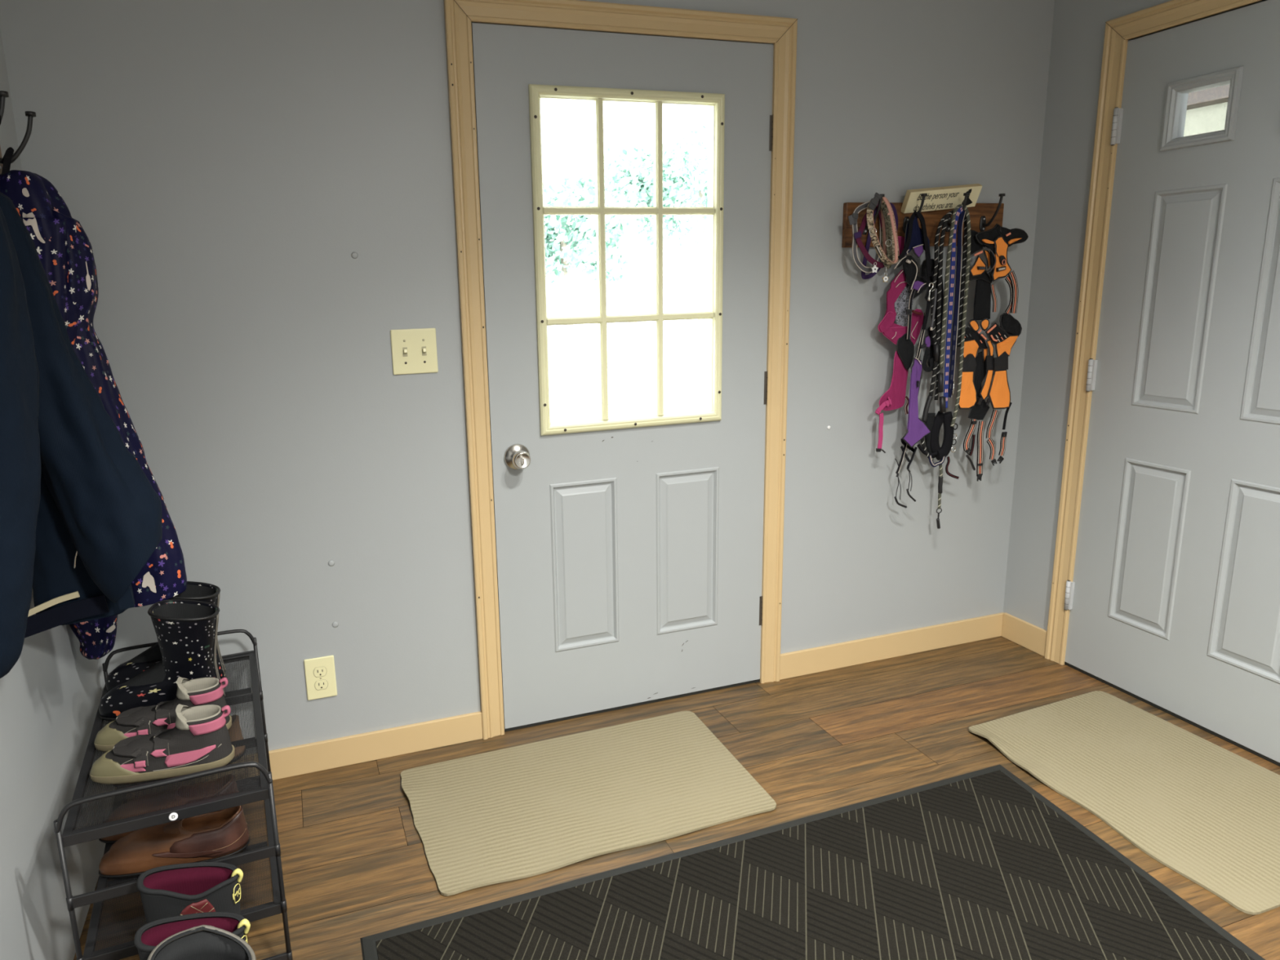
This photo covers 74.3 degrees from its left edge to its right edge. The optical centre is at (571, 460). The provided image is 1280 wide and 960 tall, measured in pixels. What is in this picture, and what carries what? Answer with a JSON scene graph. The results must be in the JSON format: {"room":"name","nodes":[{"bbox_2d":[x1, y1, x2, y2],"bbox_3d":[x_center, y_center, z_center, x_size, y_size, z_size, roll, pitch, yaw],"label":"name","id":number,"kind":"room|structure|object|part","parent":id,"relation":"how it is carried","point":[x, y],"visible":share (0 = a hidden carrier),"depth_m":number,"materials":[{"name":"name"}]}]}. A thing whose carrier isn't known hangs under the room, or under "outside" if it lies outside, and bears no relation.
{"room":"mudroom","nodes":[
{"label":"mudroom","id":0,"kind":"room"},
{"bbox_2d":[0,29,115,959],"bbox_3d":[-0.642,0.073,0.056,0.120,2.640,4.200,-5,13,-18],"label":"wall","id":1,"kind":"structure","parent":0,"point":[50,699],"depth_m":1.69,"materials":[{"name":"paint"}]},
{"bbox_2d":[0,90,35,174],"bbox_3d":[-0.982,-0.556,1.279,0.114,0.126,1.025,-5,13,-18],"label":"coat hook","id":2,"kind":"object","parent":1,"relation":"attached to","point":[3,94],"visible":0.82,"depth_m":1.71,"materials":[{"name":"black metal"}]},
{"bbox_2d":[0,115,162,678],"bbox_3d":[-0.930,-0.122,1.447,0.299,0.975,0.478,-3,12,-5],"label":"jacket","id":3,"kind":"object","parent":2,"relation":"hanging from","point":[81,517],"visible":1,"depth_m":1.48,"materials":[{"name":"fabric"}]},
{"bbox_3d":[-0.949,-0.041,1.306,0.224,0.801,0.171,-5,13,-18],"label":"panel","id":4,"kind":"part","parent":3,"relation":"part of","materials":[{"name":"blue fabric"}]},
{"bbox_3d":[-0.946,0.189,1.606,0.012,0.034,0.002,-5,13,-18],"label":"zip pull","id":5,"kind":"part","parent":3,"relation":"part of","materials":[{"name":"metal"}]},
{"bbox_2d":[0,146,186,659],"bbox_3d":[-1.070,-0.087,1.878,0.271,1.143,0.246,-11,15,-39],"label":"hooded jacket","id":6,"kind":"object","parent":2,"relation":"hanging from","point":[64,248],"visible":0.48,"depth_m":1.78,"materials":[{"name":"blue fabric"}]},
{"bbox_2d":[0,169,71,243],"bbox_3d":[-1.112,-0.472,1.752,0.152,0.247,0.184,-5,13,-18],"label":"hood","id":7,"kind":"object","parent":6,"relation":"attached to","point":[46,215],"depth_m":1.69,"materials":[{"name":"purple fabric"}]},
{"bbox_2d":[136,862,243,923],"bbox_3d":[-0.724,0.911,1.533,0.264,0.357,0.096,-6,13,-22],"label":"boot","id":8,"kind":"object","parent":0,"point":[187,888],"visible":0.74,"depth_m":1.52,"materials":[{"name":"black rubber"}]},
{"bbox_2d":[133,911,250,959],"bbox_3d":[-0.670,0.941,1.425,0.264,0.341,0.096,-6,13,-22],"label":"boot","id":9,"kind":"object","parent":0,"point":[147,937],"visible":0.54,"depth_m":1.43,"materials":[{"name":"black rubber"}]},
{"bbox_2d":[146,924,256,959],"bbox_3d":[-0.633,0.945,1.296,0.310,0.384,0.130,-5,13,-18],"label":"boot","id":10,"kind":"object","parent":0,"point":[202,942],"visible":1,"depth_m":1.33,"materials":[{"name":"black rubber"}]},
{"bbox_2d":[0,0,1054,755],"bbox_3d":[0.158,-0.475,2.557,3.290,2.640,0.132,-5,13,-18],"label":"wall","id":11,"kind":"structure","parent":0,"point":[261,192],"depth_m":2.31,"materials":[{"name":"paint"}]},
{"bbox_2d":[115,711,483,802],"bbox_3d":[-0.752,0.860,2.433,1.009,0.088,0.012,-5,13,-18],"label":"baseboard","id":12,"kind":"structure","parent":11,"relation":"attached to","point":[301,759],"depth_m":2.48,"materials":[{"name":"beige paint"}]},
{"bbox_2d":[303,655,337,700],"bbox_3d":[-0.715,0.620,2.400,0.082,0.124,0.008,-5,13,-18],"label":"power outlet","id":13,"kind":"object","parent":11,"relation":"attached to","point":[320,672],"visible":1,"depth_m":2.40,"materials":[{"name":"beige plastic"}]},
{"bbox_2d":[313,666,327,677],"bbox_3d":[-0.715,0.601,2.393,0.038,0.030,0.002,-5,13,-18],"label":"receptacle","id":14,"kind":"object","parent":13,"relation":"attached to","point":[318,671],"depth_m":2.39,"materials":[{"name":"beige plastic"}]},
{"bbox_2d":[314,679,328,690],"bbox_3d":[-0.714,0.640,2.402,0.038,0.030,0.002,-5,13,-18],"label":"receptacle","id":15,"kind":"object","parent":13,"relation":"attached to","point":[319,684],"depth_m":2.40,"materials":[{"name":"beige plastic"}]},
{"bbox_2d":[390,328,438,374],"bbox_3d":[-0.429,-0.299,2.309,0.124,0.122,0.018,-5,13,-18],"label":"light switch","id":16,"kind":"object","parent":11,"relation":"attached to","point":[414,351],"visible":1,"depth_m":2.31,"materials":[{"name":"beige plastic"}]},
{"bbox_2d":[443,0,797,739],"bbox_3d":[0.196,-0.223,2.541,1.049,2.112,0.019,-5,13,-18],"label":"trim","id":17,"kind":"structure","parent":11,"relation":"attached to","point":[781,32],"depth_m":2.44,"materials":[{"name":"beige paint"}]},
{"bbox_2d":[471,22,773,731],"bbox_3d":[0.197,-0.196,2.551,0.933,2.054,0.135,-5,13,-18],"label":"door","id":18,"kind":"structure","parent":11,"relation":"in","point":[624,179],"depth_m":2.53,"materials":[{"name":"paint"}]},
{"bbox_3d":[-0.149,-0.005,2.439,0.077,0.077,0.064,-5,13,-18],"label":"knob","id":19,"kind":"part","parent":18,"relation":"part of","materials":[{"name":"silver metal"}]},
{"bbox_2d":[779,612,1004,679],"bbox_3d":[1.187,0.672,3.070,0.991,0.092,0.012,-5,13,-18],"label":"baseboard","id":20,"kind":"structure","parent":11,"relation":"attached to","point":[837,655],"depth_m":3.05,"materials":[{"name":"beige paint"}]},
{"bbox_2d":[841,192,1005,247],"bbox_3d":[1.177,-0.779,2.727,0.631,0.161,0.101,-5,13,-18],"label":"board","id":21,"kind":"object","parent":11,"relation":"attached to","point":[983,216],"visible":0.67,"depth_m":2.76,"materials":[{"name":"brown wood"}]},
{"bbox_3d":[0.936,-0.747,2.683,0.027,0.052,0.009,-5,13,-18],"label":"plate","id":22,"kind":"part","parent":21,"relation":"part of","materials":[{"name":"metal"}]},
{"bbox_2d":[848,200,881,272],"bbox_3d":[0.931,-0.707,2.650,0.193,0.226,0.019,-10,14,-35],"label":"dog collar","id":23,"kind":"object","parent":21,"relation":"hanging from","point":[853,218],"visible":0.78,"depth_m":2.62,"materials":[{"name":"grey fabric"}]},
{"bbox_2d":[853,201,884,272],"bbox_3d":[0.951,-0.701,2.638,0.186,0.220,0.040,-11,15,-38],"label":"dog collar","id":24,"kind":"object","parent":21,"relation":"hanging from","point":[857,235],"visible":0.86,"depth_m":2.62,"materials":[{"name":"purple fabric"}]},
{"bbox_2d":[861,202,897,279],"bbox_3d":[0.991,-0.704,2.696,0.133,0.239,0.016,-5,13,-18],"label":"dog collar","id":25,"kind":"object","parent":21,"relation":"hanging from","point":[872,274],"visible":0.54,"depth_m":2.70,"materials":[{"name":"purple fabric"}]},
{"bbox_2d":[866,192,899,265],"bbox_3d":[0.982,-0.725,2.640,0.164,0.218,0.046,-9,14,-32],"label":"dog collar","id":26,"kind":"object","parent":21,"relation":"hanging from","point":[873,202],"visible":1,"depth_m":2.61,"materials":[{"name":"fabric"}]},
{"bbox_2d":[880,202,893,282],"bbox_3d":[1.001,-0.696,2.675,0.056,0.252,0.050,-5,13,-18],"label":"dog collar","id":27,"kind":"object","parent":21,"relation":"hanging from","point":[883,206],"visible":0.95,"depth_m":2.67,"materials":[{"name":"fabric"}]},
{"bbox_2d":[880,196,897,262],"bbox_3d":[0.993,-0.727,2.655,0.058,0.210,0.068,-5,13,-18],"label":"dog collar","id":28,"kind":"object","parent":21,"relation":"hanging from","point":[884,198],"visible":0.83,"depth_m":2.64,"materials":[{"name":"pink fabric"}]},
{"bbox_2d":[875,235,923,453],"bbox_3d":[1.083,-0.375,2.774,0.195,0.707,0.037,-5,13,-18],"label":"harness","id":29,"kind":"object","parent":21,"relation":"hanging from","point":[898,295],"visible":0.88,"depth_m":2.77,"materials":[{"name":"fabric"}]},
{"bbox_3d":[1.070,-0.265,2.789,0.106,0.195,0.009,-5,13,-18],"label":"belly panel","id":30,"kind":"part","parent":29,"relation":"part of","materials":[{"name":"fabric"}]},
{"bbox_3d":[1.060,-0.503,2.739,0.129,0.239,0.009,-5,13,-18],"label":"chest panel","id":31,"kind":"part","parent":29,"relation":"part of","materials":[{"name":"fabric"}]},
{"bbox_3d":[1.095,-0.695,2.729,0.103,0.058,0.008,-5,13,-18],"label":"shoulder panel","id":32,"kind":"part","parent":29,"relation":"part of","materials":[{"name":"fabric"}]},
{"bbox_3d":[1.146,-0.439,2.792,0.048,0.121,0.008,-5,13,-18],"label":"panel","id":33,"kind":"part","parent":29,"relation":"part of","materials":[{"name":"fabric"}]},
{"bbox_3d":[1.089,-0.765,2.733,0.027,0.052,0.009,-5,13,-18],"label":"plate","id":34,"kind":"part","parent":21,"relation":"part of","materials":[{"name":"black metal"}]},
{"bbox_2d":[893,209,940,507],"bbox_3d":[1.150,-0.317,2.784,0.238,0.984,0.051,-8,13,-27],"label":"harness","id":35,"kind":"object","parent":21,"relation":"hanging from","point":[917,429],"visible":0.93,"depth_m":2.76,"materials":[{"name":"purple fabric"}]},
{"bbox_2d":[915,211,943,372],"bbox_3d":[1.170,-0.542,2.737,0.147,0.517,0.033,-7,13,-26],"label":"leash","id":36,"kind":"object","parent":21,"relation":"hanging from","point":[926,368],"visible":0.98,"depth_m":2.75,"materials":[{"name":"black fabric"}]},
{"bbox_2d":[916,410,959,528],"bbox_3d":[1.262,0.035,2.903,0.194,0.418,0.037,-5,13,-18],"label":"leash","id":37,"kind":"object","parent":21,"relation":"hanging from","point":[934,423],"visible":1,"depth_m":2.87,"materials":[{"name":"black fabric"}]},
{"bbox_3d":[1.235,-0.084,2.879,0.064,0.160,0.020,-5,13,-18],"label":"padded handle","id":38,"kind":"part","parent":37,"relation":"part of","materials":[{"name":"black fabric"}]},
{"bbox_3d":[1.253,-0.085,2.876,0.069,0.171,0.021,-5,13,-18],"label":"padded handle","id":39,"kind":"part","parent":37,"relation":"part of","materials":[{"name":"black fabric"}]},
{"bbox_3d":[1.279,-0.084,2.877,0.066,0.167,0.022,-5,13,-18],"label":"padded handle","id":40,"kind":"part","parent":37,"relation":"part of","materials":[{"name":"black fabric"}]},
{"bbox_2d":[901,183,982,213],"bbox_3d":[1.203,-0.851,2.732,0.290,0.094,0.050,-5,13,-18],"label":"wooden sign","id":41,"kind":"object","parent":21,"relation":"on","point":[945,197],"visible":0.83,"depth_m":2.72,"materials":[{"name":"beige wood"}]},
{"bbox_2d":[920,209,967,460],"bbox_3d":[1.240,-0.407,2.797,0.146,0.833,0.025,-7,13,-24],"label":"leash","id":42,"kind":"object","parent":21,"relation":"hanging from","point":[935,336],"visible":0.97,"depth_m":2.77,"materials":[{"name":"black fabric"}]},
{"bbox_3d":[1.247,-0.783,2.784,0.027,0.052,0.009,-5,13,-18],"label":"plate","id":43,"kind":"part","parent":21,"relation":"part of","materials":[{"name":"black metal"}]},
{"bbox_2d":[939,206,965,412],"bbox_3d":[1.256,-0.490,2.769,0.067,0.667,0.020,-7,13,-24],"label":"leash","id":44,"kind":"object","parent":21,"relation":"hanging from","point":[948,386],"visible":1,"depth_m":2.77,"materials":[{"name":"blue fabric"}]},
{"bbox_2d":[937,204,970,426],"bbox_3d":[1.259,-0.469,2.780,0.102,0.729,0.030,-7,13,-23],"label":"leash","id":45,"kind":"object","parent":21,"relation":"hanging from","point":[940,375],"visible":1,"depth_m":2.76,"materials":[{"name":"black fabric"}]},
{"bbox_2d":[956,229,997,480],"bbox_3d":[1.378,-0.344,2.861,0.166,0.856,0.043,-5,13,-18],"label":"harness","id":46,"kind":"object","parent":21,"relation":"hanging from","point":[974,370],"visible":0.98,"depth_m":2.85,"materials":[{"name":"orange fabric"}]},
{"bbox_3d":[1.347,-0.240,2.861,0.076,0.124,0.008,-5,13,-18],"label":"panel","id":47,"kind":"part","parent":46,"relation":"part of","materials":[{"name":"orange fabric"}]},
{"bbox_3d":[1.343,-0.375,2.835,0.071,0.060,0.012,-5,13,-18],"label":"saddle panel","id":48,"kind":"part","parent":46,"relation":"part of","materials":[{"name":"orange fabric"}]},
{"bbox_3d":[1.358,-0.412,2.834,0.108,0.071,0.007,-5,13,-18],"label":"plate","id":49,"kind":"part","parent":46,"relation":"part of","materials":[{"name":"black fabric"}]},
{"bbox_3d":[1.351,-0.646,2.796,0.060,0.059,0.008,-5,13,-18],"label":"chest plate","id":50,"kind":"part","parent":46,"relation":"part of","materials":[{"name":"orange fabric"}]},
{"bbox_3d":[1.410,-0.360,2.870,0.015,0.046,0.007,-5,13,-18],"label":"fold panel","id":51,"kind":"part","parent":46,"relation":"part of","materials":[{"name":"orange fabric"}]},
{"bbox_3d":[1.390,-0.673,2.810,0.031,0.055,0.007,-5,13,-18],"label":"panel","id":52,"kind":"part","parent":46,"relation":"part of","materials":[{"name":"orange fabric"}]},
{"bbox_3d":[1.383,-0.795,2.829,0.027,0.052,0.009,-5,13,-18],"label":"plate","id":53,"kind":"part","parent":21,"relation":"part of","materials":[{"name":"black metal"}]},
{"bbox_2d":[975,223,1028,466],"bbox_3d":[1.448,-0.380,2.865,0.228,0.821,0.044,-5,13,-18],"label":"harness","id":54,"kind":"object","parent":21,"relation":"hanging from","point":[997,239],"visible":1,"depth_m":2.86,"materials":[{"name":"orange fabric"}]},
{"bbox_3d":[1.419,-0.259,2.878,0.043,0.099,0.007,-5,13,-18],"label":"fold panel","id":55,"kind":"part","parent":54,"relation":"part of","materials":[{"name":"orange fabric"}]},
{"bbox_3d":[1.440,-0.428,2.842,0.096,0.065,0.008,-5,13,-18],"label":"plate","id":56,"kind":"part","parent":54,"relation":"part of","materials":[{"name":"black fabric"}]},
{"bbox_3d":[1.473,-0.244,2.893,0.090,0.128,0.007,-5,13,-18],"label":"panel","id":57,"kind":"part","parent":54,"relation":"part of","materials":[{"name":"orange fabric"}]},
{"bbox_3d":[1.433,-0.671,2.795,0.074,0.138,0.007,-5,13,-18],"label":"chest plate","id":58,"kind":"part","parent":54,"relation":"part of","materials":[{"name":"orange fabric"}]},
{"bbox_3d":[1.482,-0.388,2.867,0.089,0.069,0.010,-5,12,-17],"label":"saddle panel","id":59,"kind":"part","parent":54,"relation":"part of","materials":[{"name":"orange fabric"}]},
{"bbox_2d":[73,635,1279,959],"bbox_3d":[0.833,1.165,1.005,4.000,0.004,5.000,-5,13,-18],"label":"floor","id":60,"kind":"structure","parent":0,"point":[355,866],"depth_m":2.36,"materials":[{"name":"brown wood"}]},
{"bbox_2d":[53,629,293,959],"bbox_3d":[-0.864,0.764,1.894,0.363,0.504,0.702,-6,13,-22],"label":"shoe rack","id":61,"kind":"object","parent":60,"relation":"on","point":[259,787],"visible":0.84,"depth_m":1.63,"materials":[{"name":"black metal"}]},
{"bbox_3d":[-0.894,0.861,1.520,0.009,0.470,0.009,-13,16,-43],"label":"leg","id":62,"kind":"part","parent":61,"relation":"part of","materials":[{"name":"black metal"}]},
{"bbox_3d":[-1.158,0.736,2.145,0.009,0.470,0.009,-13,16,-43],"label":"leg","id":63,"kind":"part","parent":61,"relation":"part of","materials":[{"name":"black metal"}]},
{"bbox_2d":[98,599,225,721],"bbox_3d":[-0.926,0.450,1.890,0.281,0.260,0.111,-3,12,-6],"label":"boot","id":64,"kind":"object","parent":61,"relation":"on","point":[186,631],"visible":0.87,"depth_m":1.87,"materials":[{"name":"black rubber"}]},
{"bbox_2d":[89,703,235,784],"bbox_3d":[-0.817,0.558,1.676,0.269,0.131,0.088,-5,12,-14],"label":"shoe","id":65,"kind":"object","parent":61,"relation":"on","point":[199,740],"visible":1,"depth_m":1.66,"materials":[{"name":"grey fabric"}]},
{"bbox_3d":[-0.858,0.599,1.638,0.054,0.017,0.006,-3,12,-8],"label":"toe panel","id":66,"kind":"part","parent":65,"relation":"part of","materials":[{"name":"pink fabric"}]},
{"bbox_3d":[-0.752,0.585,1.662,0.095,0.028,0.009,-5,12,-18],"label":"panel","id":67,"kind":"part","parent":65,"relation":"part of","materials":[{"name":"pink fabric"}]},
{"bbox_2d":[93,676,231,751],"bbox_3d":[-0.873,0.534,1.796,0.272,0.131,0.088,-5,12,-16],"label":"shoe","id":68,"kind":"object","parent":61,"relation":"on","point":[146,720],"visible":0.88,"depth_m":1.77,"materials":[{"name":"grey fabric"}]},
{"bbox_3d":[-0.912,0.576,1.755,0.054,0.017,0.006,-4,12,-10],"label":"toe panel","id":69,"kind":"part","parent":68,"relation":"part of","materials":[{"name":"pink fabric"}]},
{"bbox_3d":[-0.807,0.560,1.783,0.096,0.028,0.009,-6,13,-19],"label":"panel","id":70,"kind":"part","parent":68,"relation":"part of","materials":[{"name":"pink fabric"}]},
{"bbox_3d":[-0.738,0.607,1.535,0.363,0.055,0.012,-6,13,-22],"label":"rail","id":71,"kind":"part","parent":61,"relation":"part of","materials":[{"name":"black metal"}]},
{"bbox_3d":[-0.869,0.593,1.858,0.348,0.021,0.689,-6,13,-22],"label":"shelf frame","id":72,"kind":"part","parent":61,"relation":"part of","materials":[{"name":"black metal"}]},
{"bbox_2d":[106,581,226,693],"bbox_3d":[-0.976,0.426,2.011,0.281,0.260,0.111,-3,12,-9],"label":"boot","id":73,"kind":"object","parent":61,"relation":"on","point":[197,591],"visible":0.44,"depth_m":1.99,"materials":[{"name":"black rubber"}]},
{"bbox_2d":[98,773,241,844],"bbox_3d":[-0.911,0.788,1.911,0.297,0.096,0.093,-6,13,-19],"label":"leather shoe","id":74,"kind":"object","parent":61,"relation":"on","point":[112,839],"visible":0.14,"depth_m":1.89,"materials":[{"name":"brown leather"}]},
{"bbox_2d":[98,805,249,879],"bbox_3d":[-0.849,0.810,1.797,0.297,0.096,0.093,-5,12,-17],"label":"leather shoe","id":75,"kind":"object","parent":61,"relation":"on","point":[212,836],"visible":0.95,"depth_m":1.77,"materials":[{"name":"brown leather"}]},
{"bbox_2d":[113,714,245,787],"bbox_3d":[-0.996,0.735,2.135,0.310,0.112,0.093,-8,13,-27],"label":"leather shoe","id":76,"kind":"object","parent":61,"relation":"on","point":[234,714],"visible":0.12,"depth_m":2.17,"materials":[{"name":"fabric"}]},
{"bbox_3d":[-1.002,0.482,2.160,0.363,0.055,0.012,-6,13,-22],"label":"rail","id":77,"kind":"part","parent":61,"relation":"part of","materials":[{"name":"black metal"}]},
{"bbox_3d":[-0.862,0.840,1.910,0.348,0.021,0.689,-6,13,-22],"label":"shelf frame","id":78,"kind":"part","parent":61,"relation":"part of","materials":[{"name":"black metal"}]},
{"bbox_3d":[-0.833,0.700,2.275,0.009,0.470,0.009,-13,16,-43],"label":"leg","id":79,"kind":"part","parent":61,"relation":"part of","materials":[{"name":"black metal"}]},
{"bbox_3d":[-0.569,0.825,1.649,0.009,0.470,0.009,-6,13,-22],"label":"leg","id":80,"kind":"part","parent":61,"relation":"part of","materials":[{"name":"black metal"}]},
{"bbox_2d":[400,711,776,896],"bbox_3d":[0.035,0.900,2.314,0.949,0.016,0.568,-5,13,-18],"label":"door mat","id":81,"kind":"object","parent":60,"relation":"on","point":[535,808],"visible":1,"depth_m":2.27,"materials":[{"name":"beige fabric"}]},
{"bbox_2d":[360,764,1265,959],"bbox_3d":[0.566,1.048,1.563,1.773,0.008,1.176,-5,13,-18],"label":"mat","id":82,"kind":"object","parent":60,"relation":"on","point":[980,864],"visible":1,"depth_m":1.87,"materials":[{"name":"black rubber"}]},
{"bbox_2d":[968,690,1279,915],"bbox_3d":[1.598,0.861,2.283,0.634,0.022,0.865,-5,13,-18],"label":"door mat","id":83,"kind":"object","parent":60,"relation":"on","point":[1205,811],"visible":1,"depth_m":2.26,"materials":[{"name":"beige fabric"}]},
{"bbox_2d":[1065,664,1279,766],"bbox_3d":[1.935,0.796,2.622,0.118,0.010,0.835,-5,13,-18],"label":"threshold","id":84,"kind":"object","parent":60,"relation":"on","point":[1065,664],"visible":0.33,"depth_m":2.60,"materials":[{"name":"black rubber"}]},
{"bbox_2d":[1003,0,1266,631],"bbox_3d":[2.361,-0.215,1.044,0.130,2.640,4.200,-5,13,-18],"label":"wall","id":85,"kind":"structure","parent":0,"point":[1078,27],"depth_m":2.88,"materials":[{"name":"paint"}]},
{"bbox_2d":[1001,612,1047,657],"bbox_3d":[1.684,0.645,3.123,0.012,0.096,0.200,-5,13,-18],"label":"baseboard","id":86,"kind":"structure","parent":85,"relation":"attached to","point":[1031,637],"depth_m":3.12,"materials":[{"name":"beige paint"}]},
{"bbox_2d":[1044,0,1262,665],"bbox_3d":[1.841,-0.234,2.380,0.019,2.114,0.952,-5,13,-18],"label":"trim","id":87,"kind":"structure","parent":85,"relation":"attached to","point":[1117,33],"depth_m":2.72,"materials":[{"name":"beige paint"}]},
{"bbox_2d":[1063,0,1279,765],"bbox_3d":[1.849,-0.206,2.390,0.127,2.054,0.838,-5,13,-18],"label":"door","id":88,"kind":"structure","parent":85,"relation":"in","point":[1172,598],"depth_m":2.47,"materials":[{"name":"paint"}]}
]}

